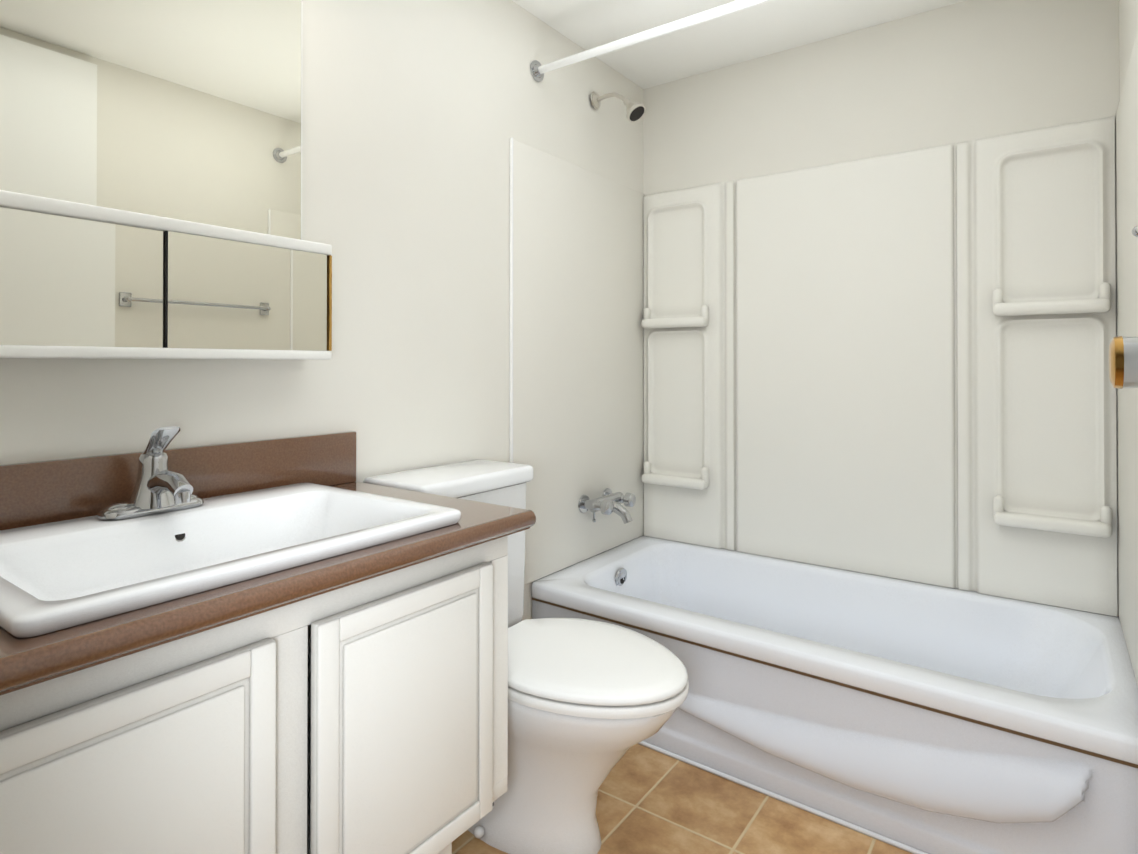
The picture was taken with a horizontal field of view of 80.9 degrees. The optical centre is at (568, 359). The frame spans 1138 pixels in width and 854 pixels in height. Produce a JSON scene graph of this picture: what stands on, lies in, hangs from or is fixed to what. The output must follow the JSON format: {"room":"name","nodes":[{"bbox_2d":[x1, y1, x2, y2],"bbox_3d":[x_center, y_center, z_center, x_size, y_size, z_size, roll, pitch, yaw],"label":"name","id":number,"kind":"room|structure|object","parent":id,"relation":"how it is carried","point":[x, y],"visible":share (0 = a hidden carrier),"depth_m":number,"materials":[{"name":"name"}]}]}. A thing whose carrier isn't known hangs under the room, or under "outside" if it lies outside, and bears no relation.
{"room":"bathroom","nodes":[
{"label":"bathroom","id":0,"kind":"room"},
{"bbox_2d":[0,0,642,620],"bbox_3d":[-0.819,-0.030,1.292,0.100,2.210,3.920,0,0,36],"label":"wall","id":1,"kind":"structure","parent":0,"point":[416,114],"depth_m":1.73,"materials":[{"name":"paint"}]},
{"bbox_2d":[0,0,301,239],"bbox_3d":[-0.800,-0.620,1.230,0.005,0.731,0.676,0,0,36],"label":"wall mirror","id":2,"kind":"object","parent":1,"relation":"attached to","point":[188,110],"visible":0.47,"depth_m":1.26,"materials":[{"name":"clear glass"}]},
{"bbox_2d":[0,190,331,359],"bbox_3d":[-0.759,-0.128,1.203,0.098,0.251,0.695,0,0,36],"label":"medicine cabinet mirror","id":3,"kind":"object","parent":1,"relation":"attached to","point":[82,280],"visible":1,"depth_m":1.17,"materials":[{"name":"mirror"}]},
{"bbox_2d":[591,92,645,122],"bbox_3d":[0.181,-0.919,2.408,0.205,0.143,0.074,0,0,36],"label":"shower head","id":4,"kind":"object","parent":1,"relation":"attached to","point":[635,112],"visible":1,"depth_m":2.38},
{"bbox_2d":[530,0,768,81],"bbox_3d":[0.513,-0.953,1.752,1.527,0.068,0.068,0,0,36],"label":"shower rod","id":5,"kind":"object","parent":1,"relation":"attached to","point":[538,70],"visible":1,"depth_m":1.96,"materials":[{"name":"white painted metal"},{"name":"chrome"}]},
{"bbox_2d":[452,744,911,853],"bbox_3d":[0.195,1.120,0.553,2.600,0.100,3.920,0,0,36],"label":"floor","id":6,"kind":"structure","parent":0,"point":[650,801],"depth_m":1.56,"materials":[{"name":"tile"}]},
{"bbox_2d":[0,431,535,853],"bbox_3d":[-0.568,0.621,1.061,0.568,0.905,0.938,0,0,36],"label":"bathroom vanity","id":7,"kind":"object","parent":6,"relation":"on","point":[354,702],"visible":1,"depth_m":0.94,"materials":[{"name":"paint"}]},
{"bbox_2d":[0,483,460,637],"bbox_3d":[-0.567,0.326,1.071,0.485,0.122,0.636,0,0,36],"label":"sink","id":8,"kind":"object","parent":7,"relation":"in","point":[58,575],"visible":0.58,"depth_m":1.06,"materials":[{"name":"ceramic"}]},
{"bbox_2d":[97,426,203,520],"bbox_3d":[-0.696,0.190,1.146,0.159,0.151,0.164,0,0,36],"label":"sink faucet","id":9,"kind":"object","parent":8,"relation":"on","point":[160,487],"visible":1,"depth_m":1.14,"materials":[{"name":"silver metal"}]},
{"bbox_2d":[363,459,688,853],"bbox_3d":[-0.080,0.680,1.558,0.759,0.792,0.404,0,0,36],"label":"toilet","id":10,"kind":"object","parent":6,"relation":"on","point":[591,703],"visible":0.65,"depth_m":1.43,"materials":[{"name":"ceramic"}]},
{"bbox_2d":[531,535,1137,853],"bbox_3d":[0.690,0.900,1.985,1.524,0.362,0.815,0,0,36],"label":"bathtub","id":11,"kind":"object","parent":6,"relation":"on","point":[912,717],"visible":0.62,"depth_m":1.66,"materials":[{"name":"ceramic"}]},
{"bbox_2d":[512,0,965,88],"bbox_3d":[0.195,-1.190,0.568,2.600,0.100,3.920,0,0,36],"label":"ceiling","id":12,"kind":"structure","parent":0,"point":[769,27],"depth_m":2.26,"materials":[{"name":"paint"}]},
{"bbox_2d":[643,0,1118,615],"bbox_3d":[1.000,-0.024,2.335,1.630,2.210,0.100,0,0,36],"label":"wall","id":13,"kind":"structure","parent":0,"point":[969,70],"depth_m":2.22,"materials":[{"name":"paint"}]},
{"bbox_2d":[509,31,1137,685],"bbox_3d":[0.681,0.011,1.978,1.527,1.411,0.848,0,0,36],"label":"panels","id":14,"kind":"object","parent":13,"relation":"attached to","point":[893,365],"visible":1,"depth_m":2.21,"materials":[{"name":"plastic"}]},
{"bbox_2d":[578,488,635,523],"bbox_3d":[0.160,0.536,2.413,0.154,0.104,0.222,0,0,36],"label":"tub faucet","id":15,"kind":"object","parent":14,"relation":"attached to","point":[608,502],"visible":1,"depth_m":2.38,"materials":[{"name":"silver metal"}]},
{"bbox_2d":[1109,336,1137,388],"bbox_3d":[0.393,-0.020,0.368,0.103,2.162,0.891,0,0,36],"label":"door knob","id":16,"kind":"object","parent":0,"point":[1123,361],"depth_m":0.70,"materials":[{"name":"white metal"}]},
{"bbox_2d":[1119,0,1137,99],"bbox_3d":[0.863,-0.033,0.837,0.100,2.210,2.490,0,0,36],"label":"wall","id":17,"kind":"structure","parent":0,"point":[1128,19],"depth_m":1.71,"materials":[{"name":"paint"}]},
{"bbox_2d":[1132,226,1137,236],"bbox_3d":[0.860,-0.228,0.958,0.042,0.052,0.560,0,0,36],"label":"towel bar","id":18,"kind":"object","parent":17,"relation":"attached to","point":[1135,231],"visible":1,"depth_m":1.17,"materials":[{"name":"silver metal"}]}
]}

